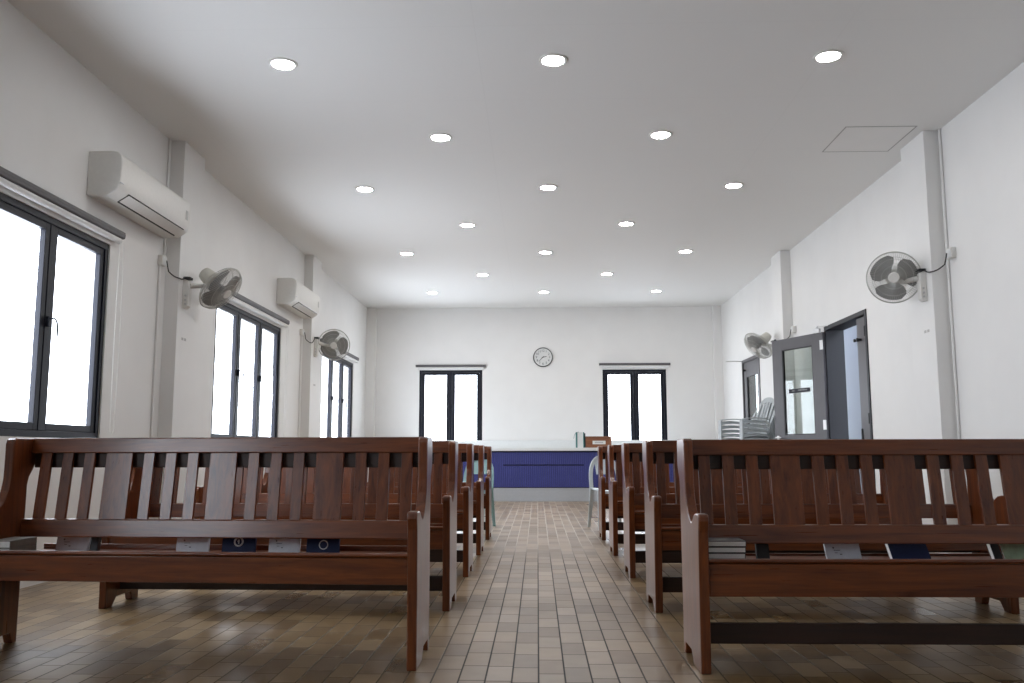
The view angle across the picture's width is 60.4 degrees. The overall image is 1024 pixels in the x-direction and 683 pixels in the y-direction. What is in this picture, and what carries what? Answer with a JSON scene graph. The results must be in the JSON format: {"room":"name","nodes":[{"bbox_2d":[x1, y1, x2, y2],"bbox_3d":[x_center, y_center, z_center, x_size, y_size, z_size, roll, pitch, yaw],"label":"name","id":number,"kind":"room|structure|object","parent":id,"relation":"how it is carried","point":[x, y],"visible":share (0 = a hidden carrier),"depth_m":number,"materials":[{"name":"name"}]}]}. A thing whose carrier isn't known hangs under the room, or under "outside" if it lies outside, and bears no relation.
{"room":"church","nodes":[
{"label":"church","id":0,"kind":"room"},
{"bbox_2d":[0,0,366,588],"bbox_3d":[-3.171,-0.112,6.762,0.200,3.620,20.600,0,-7,2],"label":"wall","id":1,"kind":"structure","parent":0,"point":[54,111],"depth_m":6.98,"materials":[{"name":"paint"}]},
{"bbox_2d":[0,192,108,437],"bbox_3d":[-3.123,-0.151,5.505,0.137,1.480,2.300,0,-7,2],"label":"window","id":2,"kind":"structure","parent":1,"relation":"in","point":[50,228],"depth_m":5.91,"materials":[{"name":"black metal"}]},
{"bbox_2d":[0,166,125,434],"bbox_3d":[-3.078,-0.235,5.487,0.058,1.578,2.605,0,-7,2],"label":"roller blind","id":3,"kind":"object","parent":2,"relation":"attached to","point":[9,180],"visible":1,"depth_m":6.01,"materials":[{"name":"white fabric"}]},
{"bbox_2d":[87,151,190,237],"bbox_3d":[-2.942,-1.143,7.028,0.252,0.345,1.280,0,-7,2],"label":"air conditioner","id":4,"kind":"object","parent":1,"relation":"attached to","point":[114,180],"visible":1,"depth_m":6.72,"materials":[{"name":"white plastic"}]},
{"bbox_2d":[150,265,160,437],"bbox_3d":[-3.037,0.561,7.439,0.021,2.455,0.022,0,-7,2],"label":"conduit","id":5,"kind":"object","parent":1,"relation":"attached to","point":[159,267],"visible":0.66,"depth_m":7.49,"materials":[{"name":"paint"}]},
{"bbox_2d":[158,255,166,266],"bbox_3d":[-3.026,-0.699,7.619,0.046,0.090,0.090,0,-7,2],"label":"wall socket","id":6,"kind":"object","parent":1,"relation":"attached to","point":[162,259],"visible":1,"depth_m":7.58,"materials":[{"name":"white plastic"}]},
{"bbox_2d":[163,138,170,255],"bbox_3d":[-3.038,-1.269,7.752,0.021,1.075,0.022,0,-7,2],"label":"conduit","id":7,"kind":"object","parent":1,"relation":"attached to","point":[169,146],"visible":0.47,"depth_m":7.78,"materials":[{"name":"paint"}]},
{"bbox_2d":[153,141,204,518],"bbox_3d":[-2.976,0.031,7.888,0.125,3.620,0.480,0,-7,2],"label":"pillar","id":8,"kind":"structure","parent":1,"relation":"attached to","point":[187,173],"depth_m":7.82,"materials":[{"name":"paint"}]},
{"bbox_2d":[166,261,241,309],"bbox_3d":[-2.711,-0.487,7.880,0.381,0.412,0.728,-2,-8,18],"label":"wall fan","id":9,"kind":"object","parent":1,"relation":"attached to","point":[211,280],"visible":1,"depth_m":7.93,"materials":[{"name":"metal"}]},
{"bbox_2d":[211,300,280,437],"bbox_3d":[-2.993,0.422,10.007,0.137,1.480,2.300,0,-7,2],"label":"window","id":10,"kind":"structure","parent":1,"relation":"in","point":[238,314],"depth_m":10.25,"materials":[{"name":"black metal"}]},
{"bbox_2d":[223,285,289,436],"bbox_3d":[-2.948,0.340,10.006,0.058,1.578,2.640,0,-7,2],"label":"roller blind","id":11,"kind":"object","parent":10,"relation":"attached to","point":[239,299],"visible":0.67,"depth_m":10.35,"materials":[{"name":"white fabric"}]},
{"bbox_2d":[276,278,319,318],"bbox_3d":[-2.809,-0.558,11.624,0.252,0.345,1.190,0,-7,2],"label":"air conditioner","id":12,"kind":"object","parent":1,"relation":"attached to","point":[292,295],"visible":1,"depth_m":11.23,"materials":[{"name":"white plastic"}]},
{"bbox_2d":[298,336,301,436],"bbox_3d":[-2.905,1.140,11.990,0.021,2.455,0.022,0,-7,2],"label":"conduit","id":13,"kind":"object","parent":1,"relation":"attached to","point":[301,336],"visible":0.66,"depth_m":12.05,"materials":[{"name":"paint"}]},
{"bbox_2d":[300,255,321,436],"bbox_3d":[-2.845,0.605,12.400,0.125,3.620,0.480,0,-7,2],"label":"pillar","id":14,"kind":"structure","parent":1,"relation":"attached to","point":[313,265],"depth_m":12.29,"materials":[{"name":"paint"}]},
{"bbox_2d":[304,329,349,360],"bbox_3d":[-2.695,0.035,12.484,0.743,0.442,0.377,6,-10,-40],"label":"wall fan","id":15,"kind":"object","parent":1,"relation":"attached to","point":[329,350],"visible":1,"depth_m":12.54,"materials":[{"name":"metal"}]},
{"bbox_2d":[320,353,352,436],"bbox_3d":[-2.865,0.983,14.419,0.137,1.480,2.280,0,-7,2],"label":"window","id":16,"kind":"structure","parent":1,"relation":"in","point":[341,362],"depth_m":14.74,"materials":[{"name":"black metal"}]},
{"bbox_2d":[320,338,358,362],"bbox_3d":[-2.821,0.174,14.531,0.058,0.107,2.660,0,-7,2],"label":"roller blind","id":17,"kind":"object","parent":16,"relation":"attached to","point":[350,356],"visible":0.48,"depth_m":15.15,"materials":[{"name":"white fabric"}]},
{"bbox_2d":[0,501,1023,682],"bbox_3d":[0.311,1.725,6.428,7.160,0.120,20.600,0,-7,2],"label":"floor","id":18,"kind":"structure","parent":0,"point":[546,599],"depth_m":4.18,"materials":[{"name":"tile"}]},
{"bbox_2d":[0,437,431,670],"bbox_3d":[-1.319,0.875,3.830,1.949,0.915,0.614,-1,-7,5],"label":"pew","id":19,"kind":"object","parent":18,"relation":"on","point":[409,565],"visible":0.98,"depth_m":3.94,"materials":[{"name":"brown wood"}]},
{"bbox_2d":[0,544,36,549],"bbox_3d":[-2.157,0.898,3.796,0.100,0.030,0.200,0,-7,2],"label":"book","id":20,"kind":"object","parent":19,"relation":"on","point":[32,546],"visible":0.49,"depth_m":3.80,"materials":[{"name":"grey paper"}]},
{"bbox_2d":[0,537,36,547],"bbox_3d":[-2.157,0.867,3.799,0.100,0.030,0.200,0,-7,2],"label":"book","id":21,"kind":"object","parent":20,"relation":"on","point":[11,542],"visible":1,"depth_m":3.77,"materials":[{"name":"grey paper"}]},
{"bbox_2d":[55,537,90,550],"bbox_3d":[-2.040,0.913,4.102,0.150,0.131,0.048,0,-7,2],"label":"book","id":22,"kind":"object","parent":19,"relation":"on","point":[63,543],"visible":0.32,"depth_m":4.08,"materials":[{"name":"grey paper"}]},
{"bbox_2d":[89,537,101,550],"bbox_3d":[-1.945,0.915,4.118,0.036,0.133,0.056,0,-7,2],"label":"book","id":23,"kind":"object","parent":19,"relation":"on","point":[95,543],"visible":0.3,"depth_m":4.09,"materials":[{"name":"black paper"}]},
{"bbox_2d":[176,538,210,551],"bbox_3d":[-1.459,0.902,4.036,0.149,0.130,0.038,0,-7,2],"label":"book","id":24,"kind":"object","parent":19,"relation":"on","point":[183,544],"visible":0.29,"depth_m":4.02,"materials":[{"name":"grey paper"}]},
{"bbox_2d":[221,538,256,551],"bbox_3d":[-1.244,0.900,4.023,0.152,0.132,0.044,0,-7,2],"label":"book","id":25,"kind":"object","parent":19,"relation":"on","point":[228,544],"visible":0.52,"depth_m":4.00,"materials":[{"name":"blue paper"}]},
{"bbox_2d":[268,538,300,551],"bbox_3d":[-1.032,0.897,4.004,0.142,0.130,0.038,0,-7,2],"label":"book","id":26,"kind":"object","parent":19,"relation":"on","point":[275,545],"visible":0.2,"depth_m":3.99,"materials":[{"name":"grey paper"}]},
{"bbox_2d":[306,539,340,552],"bbox_3d":[-0.854,0.896,3.992,0.148,0.132,0.044,0,-7,2],"label":"book","id":27,"kind":"object","parent":19,"relation":"on","point":[313,545],"visible":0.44,"depth_m":3.97,"materials":[{"name":"blue paper"}]},
{"bbox_2d":[98,441,457,610],"bbox_3d":[-1.291,1.036,5.093,1.930,0.915,0.653,0,-7,2],"label":"pew","id":28,"kind":"object","parent":18,"relation":"on","point":[443,537],"visible":0.43,"depth_m":5.08,"materials":[{"name":"brown wood"}]},
{"bbox_2d":[194,443,473,576],"bbox_3d":[-1.254,1.201,6.390,1.930,0.915,0.653,0,-7,2],"label":"pew","id":29,"kind":"object","parent":18,"relation":"on","point":[465,450],"visible":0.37,"depth_m":6.45,"materials":[{"name":"brown wood"}]},
{"bbox_2d":[262,445,483,554],"bbox_3d":[-1.216,1.366,7.687,1.930,0.915,0.653,0,-7,2],"label":"pew","id":30,"kind":"object","parent":18,"relation":"on","point":[478,491],"visible":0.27,"depth_m":7.58,"materials":[{"name":"brown wood"}]},
{"bbox_2d":[366,446,491,539],"bbox_3d":[-1.179,1.531,8.984,1.930,0.915,0.653,0,-7,2],"label":"pew","id":31,"kind":"object","parent":18,"relation":"on","point":[487,449],"visible":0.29,"depth_m":8.85,"materials":[{"name":"brown wood"}]},
{"bbox_2d":[463,460,495,525],"bbox_3d":[-0.439,1.721,10.126,0.408,0.828,0.519,-2,-8,16],"label":"plastic chair","id":32,"kind":"object","parent":18,"relation":"on","point":[485,461],"visible":0.16,"depth_m":10.26,"materials":[{"name":"white plastic"}]},
{"bbox_2d":[432,440,673,500],"bbox_3d":[0.765,2.336,16.008,5.100,1.085,1.000,0,-7,2],"label":"counter","id":33,"kind":"object","parent":18,"relation":"on","point":[524,470],"depth_m":15.55,"materials":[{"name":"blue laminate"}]},
{"bbox_2d":[492,448,597,450],"bbox_3d":[0.763,1.965,16.020,5.100,0.055,0.930,0,-7,2],"label":"countertop","id":34,"kind":"structure","parent":33,"relation":"on","point":[493,449],"depth_m":15.56,"materials":[{"name":"white laminate"}]},
{"bbox_2d":[574,432,584,447],"bbox_3d":[1.202,1.760,15.741,0.211,0.280,0.230,0,-7,2],"label":"binder","id":35,"kind":"object","parent":33,"relation":"on","point":[580,436],"visible":1,"depth_m":15.64,"materials":[{"name":"white plastic"}]},
{"bbox_2d":[585,436,611,447],"bbox_3d":[1.542,1.799,15.735,0.463,0.199,0.220,0,-7,2],"label":"wooden box","id":36,"kind":"object","parent":33,"relation":"on","point":[590,441],"visible":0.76,"depth_m":15.63,"materials":[{"name":"brown wood"}]},
{"bbox_2d":[587,456,620,530],"bbox_3d":[1.101,1.698,9.963,0.408,0.828,0.519,1,-7,-10],"label":"plastic chair","id":37,"kind":"object","parent":18,"relation":"on","point":[595,460],"visible":0.36,"depth_m":10.08,"materials":[{"name":"white plastic"}]},
{"bbox_2d":[597,446,741,539],"bbox_3d":[1.831,1.510,8.855,1.900,0.915,0.615,0,-7,2],"label":"pew","id":38,"kind":"object","parent":18,"relation":"on","point":[602,450],"visible":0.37,"depth_m":8.86,"materials":[{"name":"brown wood"}]},
{"bbox_2d":[607,445,837,555],"bbox_3d":[1.793,1.345,7.558,1.900,0.915,0.615,0,-7,2],"label":"pew","id":39,"kind":"object","parent":18,"relation":"on","point":[614,451],"visible":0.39,"depth_m":7.59,"materials":[{"name":"brown wood"}]},
{"bbox_2d":[621,443,889,577],"bbox_3d":[1.756,1.180,6.261,1.900,0.915,0.615,0,-7,2],"label":"pew","id":40,"kind":"object","parent":18,"relation":"on","point":[633,520],"visible":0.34,"depth_m":6.18,"materials":[{"name":"brown wood"}]},
{"bbox_2d":[642,440,1019,613],"bbox_3d":[1.718,1.015,4.965,1.900,0.915,0.615,0,-7,2],"label":"pew","id":41,"kind":"object","parent":18,"relation":"on","point":[659,537],"visible":0.41,"depth_m":5.04,"materials":[{"name":"brown wood"}]},
{"bbox_2d":[677,439,1023,673],"bbox_3d":[1.696,0.856,3.667,1.930,0.902,0.615,0,-7,2],"label":"pew","id":42,"kind":"object","parent":18,"relation":"on","point":[964,575],"visible":1,"depth_m":3.76,"materials":[{"name":"brown wood"}]},
{"bbox_2d":[709,553,745,558],"bbox_3d":[0.856,0.868,3.591,0.163,0.023,0.140,0,-7,2],"label":"book","id":43,"kind":"object","parent":42,"relation":"on","point":[711,555],"visible":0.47,"depth_m":3.52,"materials":[{"name":"white paper"}]},
{"bbox_2d":[709,547,745,552],"bbox_3d":[0.858,0.844,3.594,0.163,0.023,0.140,0,-7,2],"label":"book","id":44,"kind":"object","parent":43,"relation":"on","point":[711,549],"visible":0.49,"depth_m":3.52,"materials":[{"name":"white paper"}]},
{"bbox_2d":[709,538,745,546],"bbox_3d":[0.860,0.821,3.597,0.163,0.023,0.140,0,-7,2],"label":"book","id":45,"kind":"object","parent":44,"relation":"on","point":[713,542],"visible":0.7,"depth_m":3.53,"materials":[{"name":"white paper"}]},
{"bbox_2d":[755,544,769,558],"bbox_3d":[1.091,0.879,3.850,0.055,0.150,0.060,0,-7,2],"label":"book","id":46,"kind":"object","parent":42,"relation":"on","point":[761,550],"visible":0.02,"depth_m":3.83,"materials":[{"name":"black paper"}]},
{"bbox_2d":[823,544,861,558],"bbox_3d":[1.439,0.885,3.850,0.150,0.137,0.080,0,-7,2],"label":"book","id":47,"kind":"object","parent":42,"relation":"on","point":[832,551],"visible":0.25,"depth_m":3.82,"materials":[{"name":"grey paper"}]},
{"bbox_2d":[885,544,930,558],"bbox_3d":[1.729,0.898,3.862,0.165,0.141,0.125,0,-7,2],"label":"book","id":48,"kind":"object","parent":42,"relation":"on","point":[895,551],"visible":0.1,"depth_m":3.83,"materials":[{"name":"blue paper"}]},
{"bbox_2d":[986,544,1002,558],"bbox_3d":[2.099,0.892,3.843,0.035,0.141,0.106,0,-7,2],"label":"book","id":49,"kind":"object","parent":42,"relation":"on","point":[994,551],"visible":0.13,"depth_m":3.81,"materials":[{"name":"black paper"}]},
{"bbox_2d":[999,544,1023,558],"bbox_3d":[2.206,0.886,3.833,0.160,0.132,0.091,0,-7,2],"label":"book","id":50,"kind":"object","parent":42,"relation":"on","point":[1009,551],"visible":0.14,"depth_m":3.81,"materials":[{"name":"green paper"}]},
{"bbox_2d":[7,0,1023,308],"bbox_3d":[0.305,-2.000,6.902,7.160,0.150,20.600,0,-7,2],"label":"ceiling","id":51,"kind":"structure","parent":0,"point":[739,88],"depth_m":7.24,"materials":[{"name":"white paint"}]},
{"bbox_2d":[268,57,297,70],"bbox_3d":[-1.645,-1.990,6.319,0.208,0.010,0.208,0,-7,2],"label":"recessed light","id":52,"kind":"object","parent":51,"relation":"in","point":[279,63],"visible":1,"depth_m":6.30,"materials":[{"name":"white plastic"}]},
{"bbox_2d":[272,60,293,68],"bbox_3d":[-1.645,-1.989,6.318,0.156,0.005,0.156,0,-7,2],"label":"diffuser","id":53,"kind":"object","parent":52,"relation":"attached to","point":[276,64],"depth_m":6.31,"materials":[{"name":"white plastic"}]},
{"bbox_2d":[355,186,374,192],"bbox_3d":[-1.559,-1.609,9.313,0.208,0.010,0.208,0,-7,2],"label":"recessed light","id":54,"kind":"object","parent":51,"relation":"in","point":[365,189],"visible":1,"depth_m":9.30,"materials":[{"name":"white plastic"}]},
{"bbox_2d":[357,188,371,191],"bbox_3d":[-1.559,-1.607,9.313,0.156,0.005,0.156,0,-7,2],"label":"diffuser","id":55,"kind":"object","parent":54,"relation":"attached to","point":[358,189],"depth_m":9.32,"materials":[{"name":"white plastic"}]},
{"bbox_2d":[399,252,413,254],"bbox_3d":[-1.472,-1.228,12.308,0.208,0.010,0.208,0,-7,2],"label":"recessed light","id":56,"kind":"object","parent":51,"relation":"in","point":[400,253],"visible":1,"depth_m":12.28,"materials":[{"name":"white plastic"}]},
{"bbox_2d":[429,133,451,141],"bbox_3d":[-0.632,-1.805,7.788,0.208,0.010,0.208,0,-7,2],"label":"recessed light","id":57,"kind":"object","parent":51,"relation":"in","point":[438,137],"visible":1,"depth_m":7.77,"materials":[{"name":"white plastic"}]},
{"bbox_2d":[432,135,448,140],"bbox_3d":[-0.632,-1.803,7.788,0.156,0.005,0.156,0,-7,2],"label":"diffuser","id":58,"kind":"object","parent":57,"relation":"attached to","point":[434,137],"depth_m":7.78,"materials":[{"name":"white plastic"}]},
{"bbox_2d":[459,223,475,227],"bbox_3d":[-0.546,-1.424,10.783,0.208,0.010,0.208,0,-7,2],"label":"recessed light","id":59,"kind":"object","parent":51,"relation":"in","point":[466,225],"visible":1,"depth_m":10.77,"materials":[{"name":"white plastic"}]},
{"bbox_2d":[461,224,473,226],"bbox_3d":[-0.546,-1.422,10.783,0.156,0.005,0.156,0,-7,2],"label":"diffuser","id":60,"kind":"object","parent":59,"relation":"attached to","point":[462,225],"depth_m":10.78,"materials":[{"name":"white plastic"}]},
{"bbox_2d":[476,273,488,275],"bbox_3d":[-0.459,-1.043,13.778,0.208,0.010,0.208,0,-7,2],"label":"recessed light","id":61,"kind":"object","parent":51,"relation":"in","point":[479,274],"visible":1,"depth_m":13.73,"materials":[{"name":"white plastic"}]},
{"bbox_2d":[538,251,552,253],"bbox_3d":[0.467,-1.239,12.253,0.208,0.010,0.208,0,-7,2],"label":"recessed light","id":62,"kind":"object","parent":51,"relation":"in","point":[539,252],"visible":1,"depth_m":12.23,"materials":[{"name":"white plastic"}]},
{"bbox_2d":[538,184,557,190],"bbox_3d":[0.381,-1.620,9.258,0.208,0.010,0.208,0,-7,2],"label":"recessed light","id":63,"kind":"object","parent":51,"relation":"in","point":[546,187],"visible":1,"depth_m":9.24,"materials":[{"name":"white plastic"}]},
{"bbox_2d":[541,186,555,189],"bbox_3d":[0.381,-1.618,9.258,0.156,0.005,0.156,0,-7,2],"label":"diffuser","id":64,"kind":"object","parent":63,"relation":"attached to","point":[542,187],"depth_m":9.27,"materials":[{"name":"white plastic"}]},
{"bbox_2d":[539,53,567,66],"bbox_3d":[0.294,-2.001,6.264,0.208,0.010,0.208,0,-7,2],"label":"recessed light","id":65,"kind":"object","parent":51,"relation":"in","point":[552,59],"visible":1,"depth_m":6.25,"materials":[{"name":"white plastic"}]},
{"bbox_2d":[542,56,563,64],"bbox_3d":[0.294,-1.999,6.263,0.156,0.005,0.156,0,-7,2],"label":"diffuser","id":66,"kind":"object","parent":65,"relation":"attached to","point":[546,60],"depth_m":6.25,"materials":[{"name":"white plastic"}]},
{"bbox_2d":[600,272,613,274],"bbox_3d":[1.480,-1.053,13.723,0.208,0.010,0.208,0,-7,2],"label":"recessed light","id":67,"kind":"object","parent":51,"relation":"in","point":[604,273],"visible":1,"depth_m":13.67,"materials":[{"name":"white plastic"}]},
{"bbox_2d":[618,221,634,225],"bbox_3d":[1.393,-1.434,10.728,0.208,0.010,0.208,0,-7,2],"label":"recessed light","id":68,"kind":"object","parent":51,"relation":"in","point":[625,223],"visible":1,"depth_m":10.70,"materials":[{"name":"white plastic"}]},
{"bbox_2d":[649,130,672,138],"bbox_3d":[1.307,-1.815,7.734,0.208,0.010,0.208,0,-7,2],"label":"recessed light","id":69,"kind":"object","parent":51,"relation":"in","point":[660,134],"visible":1,"depth_m":7.71,"materials":[{"name":"white plastic"}]},
{"bbox_2d":[652,132,669,137],"bbox_3d":[1.307,-1.813,7.733,0.156,0.005,0.156,0,-7,2],"label":"diffuser","id":70,"kind":"object","parent":69,"relation":"attached to","point":[654,134],"depth_m":7.72,"materials":[{"name":"white plastic"}]},
{"bbox_2d":[678,249,692,252],"bbox_3d":[2.406,-1.249,12.198,0.208,0.010,0.208,0,-7,2],"label":"recessed light","id":71,"kind":"object","parent":51,"relation":"in","point":[684,250],"visible":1,"depth_m":12.18,"materials":[{"name":"white plastic"}]},
{"bbox_2d":[724,182,743,188],"bbox_3d":[2.320,-1.630,9.203,0.208,0.010,0.208,0,-7,2],"label":"recessed light","id":72,"kind":"object","parent":51,"relation":"in","point":[733,185],"visible":1,"depth_m":9.18,"materials":[{"name":"white plastic"}]},
{"bbox_2d":[726,184,740,187],"bbox_3d":[2.320,-1.628,9.203,0.156,0.005,0.156,0,-7,2],"label":"diffuser","id":73,"kind":"object","parent":72,"relation":"attached to","point":[727,185],"depth_m":9.20,"materials":[{"name":"white plastic"}]},
{"bbox_2d":[813,49,843,62],"bbox_3d":[2.233,-2.011,6.209,0.208,0.010,0.208,0,-7,2],"label":"recessed light","id":74,"kind":"object","parent":51,"relation":"in","point":[831,55],"visible":1,"depth_m":6.20,"materials":[{"name":"white plastic"}]},
{"bbox_2d":[817,52,839,60],"bbox_3d":[2.233,-2.009,6.208,0.156,0.005,0.156,0,-7,2],"label":"diffuser","id":75,"kind":"object","parent":74,"relation":"attached to","point":[821,56],"depth_m":6.20,"materials":[{"name":"white plastic"}]},
{"bbox_2d":[822,126,916,151],"bbox_3d":[3.179,-1.805,7.863,0.610,0.003,0.640,0,-7,2],"label":"ceiling hatch","id":76,"kind":"object","parent":51,"relation":"attached to","point":[855,138],"visible":1,"depth_m":7.83,"materials":[{"name":"paint"}]},
{"bbox_2d":[375,307,715,439],"bbox_3d":[0.601,1.157,16.778,6.760,3.620,0.200,0,-7,2],"label":"wall","id":77,"kind":"structure","parent":0,"point":[522,399],"depth_m":16.77,"materials":[{"name":"paint"}]},
{"bbox_2d":[365,308,376,481],"bbox_3d":[-2.695,1.155,16.727,0.175,3.620,0.090,0,-7,2],"label":"column","id":78,"kind":"structure","parent":77,"relation":"attached to","point":[371,312],"depth_m":16.76,"materials":[{"name":"paint"}]},
{"bbox_2d":[419,370,481,439],"bbox_3d":[-1.167,1.260,16.732,1.203,1.430,0.137,0,-7,2],"label":"window","id":79,"kind":"structure","parent":77,"relation":"in","point":[450,399],"depth_m":16.75,"materials":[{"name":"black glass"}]},
{"bbox_2d":[416,365,485,369],"bbox_3d":[-1.169,0.488,16.784,1.342,0.090,0.058,0,-7,2],"label":"roller blind","id":80,"kind":"object","parent":77,"relation":"attached to","point":[420,367],"visible":1,"depth_m":16.76,"materials":[{"name":"white fabric"}]},
{"bbox_2d":[432,440,645,447],"bbox_3d":[0.778,1.968,16.523,5.100,0.225,0.070,0,-7,2],"label":"backsplash","id":81,"kind":"structure","parent":77,"relation":"attached to","point":[493,443],"depth_m":16.51,"materials":[{"name":"white laminate"}]},
{"bbox_2d":[533,348,552,366],"bbox_3d":[0.591,0.299,16.770,0.372,0.372,0.032,0,-7,2],"label":"wall clock","id":82,"kind":"object","parent":77,"relation":"attached to","point":[542,357],"visible":1,"depth_m":16.77,"materials":[{"name":"grey plastic"}]},
{"bbox_2d":[599,363,669,367],"bbox_3d":[2.326,0.452,16.688,1.345,0.090,0.058,0,-7,2],"label":"roller blind","id":83,"kind":"object","parent":77,"relation":"attached to","point":[603,365],"visible":1,"depth_m":16.67,"materials":[{"name":"white fabric"}]},
{"bbox_2d":[602,369,667,439],"bbox_3d":[2.323,1.241,16.633,1.202,1.430,0.137,0,-7,2],"label":"window","id":84,"kind":"structure","parent":77,"relation":"in","point":[634,374],"depth_m":16.66,"materials":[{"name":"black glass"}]},
{"bbox_2d":[712,306,724,438],"bbox_3d":[3.897,1.121,16.541,0.155,3.620,0.090,0,-7,2],"label":"trim","id":85,"kind":"structure","parent":77,"relation":"attached to","point":[716,310],"depth_m":16.59,"materials":[{"name":"paint"}]},
{"bbox_2d":[721,62,1023,523],"bbox_3d":[3.786,-0.148,6.565,0.200,3.620,20.600,0,-7,2],"label":"wall","id":86,"kind":"structure","parent":0,"point":[983,145],"depth_m":7.39,"materials":[{"name":"paint"}]},
{"bbox_2d":[726,354,760,433],"bbox_3d":[3.884,1.449,14.303,0.480,2.405,1.215,0,-7,2],"label":"door","id":87,"kind":"structure","parent":86,"relation":"in","point":[750,366],"depth_m":14.76,"materials":[{"name":"grey paint"}]},
{"bbox_2d":[744,330,790,358],"bbox_3d":[3.610,0.052,12.287,0.801,0.416,0.379,-7,-10,43],"label":"wall fan","id":88,"kind":"object","parent":86,"relation":"attached to","point":[755,343],"visible":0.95,"depth_m":12.39,"materials":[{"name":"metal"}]},
{"bbox_2d":[771,250,796,433],"bbox_3d":[3.781,0.565,12.172,0.135,3.620,0.480,0,-7,2],"label":"trim","id":89,"kind":"structure","parent":86,"relation":"attached to","point":[780,262],"depth_m":12.09,"materials":[{"name":"paint"}]},
{"bbox_2d":[791,326,795,332],"bbox_3d":[3.814,-0.163,11.911,0.046,0.090,0.090,0,-7,2],"label":"wall socket","id":90,"kind":"object","parent":86,"relation":"attached to","point":[793,328],"visible":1,"depth_m":11.87,"materials":[{"name":"white plastic"}]},
{"bbox_2d":[824,309,875,484],"bbox_3d":[3.874,0.908,9.872,0.242,2.360,1.370,0,-7,2],"label":"door","id":91,"kind":"structure","parent":86,"relation":"in","point":[834,332],"depth_m":10.50,"materials":[{"name":"grey paint"}]},
{"bbox_2d":[772,325,829,438],"bbox_3d":[3.593,1.033,10.900,0.129,2.347,1.095,2,-8,-19],"label":"open door leaf","id":92,"kind":"structure","parent":91,"relation":"attached to","point":[816,341],"depth_m":10.90,"materials":[{"name":"grey paint"}]},
{"bbox_2d":[866,251,946,302],"bbox_3d":[3.500,-0.564,7.715,0.697,0.464,0.363,-6,-10,41],"label":"wall fan","id":93,"kind":"object","parent":86,"relation":"attached to","point":[905,272],"visible":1,"depth_m":7.72,"materials":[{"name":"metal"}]},
{"bbox_2d":[900,131,957,552],"bbox_3d":[3.651,-0.009,7.661,0.135,3.620,0.480,0,-7,2],"label":"pillar","id":94,"kind":"structure","parent":86,"relation":"attached to","point":[935,402],"depth_m":7.58,"materials":[{"name":"paint"}]},
{"bbox_2d":[938,128,960,438],"bbox_3d":[3.698,-0.044,7.381,0.021,3.620,0.022,0,-7,2],"label":"conduit","id":95,"kind":"object","parent":86,"relation":"attached to","point":[939,129],"visible":0.66,"depth_m":7.42,"materials":[{"name":"paint"}]},
{"bbox_2d":[946,247,955,259],"bbox_3d":[3.683,-0.740,7.380,0.046,0.090,0.090,0,-7,2],"label":"wall socket","id":96,"kind":"object","parent":86,"relation":"attached to","point":[951,252],"visible":1,"depth_m":7.34,"materials":[{"name":"white plastic"}]},
{"bbox_3d":[3.306,1.548,12.202,0.712,0.964,0.574,3,-8,-22],"label":"armchair","id":97,"kind":"object","parent":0,"visible":0},
{"bbox_2d":[722,430,774,438],"bbox_3d":[3.306,1.489,12.210,0.712,0.964,0.574,3,-8,-22],"label":"armchair","id":98,"kind":"object","parent":97,"relation":"on","point":[774,430],"visible":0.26,"depth_m":11.99,"materials":[{"name":"grey plastic"}]},
{"bbox_2d":[722,425,774,438],"bbox_3d":[3.306,1.429,12.217,0.712,0.964,0.574,3,-8,-22],"label":"armchair","id":99,"kind":"object","parent":98,"relation":"on","point":[747,434],"visible":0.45,"depth_m":12.05,"materials":[{"name":"grey plastic"}]},
{"bbox_2d":[721,403,774,438],"bbox_3d":[3.306,1.310,12.232,0.712,0.964,0.574,3,-8,-22],"label":"armchair","id":100,"kind":"object","parent":99,"relation":"on","point":[743,424],"visible":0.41,"depth_m":12.25,"materials":[{"name":"grey plastic"}]},
{"bbox_2d":[718,397,774,438],"bbox_3d":[3.305,1.251,12.240,0.712,0.964,0.574,3,-8,-22],"label":"armchair","id":101,"kind":"object","parent":100,"relation":"on","point":[767,400],"visible":0.66,"depth_m":12.32,"materials":[{"name":"grey plastic"}]},
{"bbox_2d":[722,420,774,435],"bbox_3d":[3.306,1.370,12.225,0.712,0.964,0.574,3,-8,-22],"label":"armchair","id":102,"kind":"object","parent":99,"relation":"on","point":[743,428],"visible":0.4,"depth_m":12.09,"materials":[{"name":"grey plastic"}]},
{"bbox_3d":[4.780,2.340,11.161,1.500,0.120,15.000,0,-7,2],"label":"ground","id":103,"kind":"structure","parent":0,"visible":0},
{"bbox_2d":[844,326,862,493],"bbox_3d":[5.463,0.888,12.587,0.200,3.120,12.500,0,-7,2],"label":"wall","id":104,"kind":"structure","parent":103,"relation":"on","point":[851,348],"depth_m":13.96,"materials":[{"name":"paint"}]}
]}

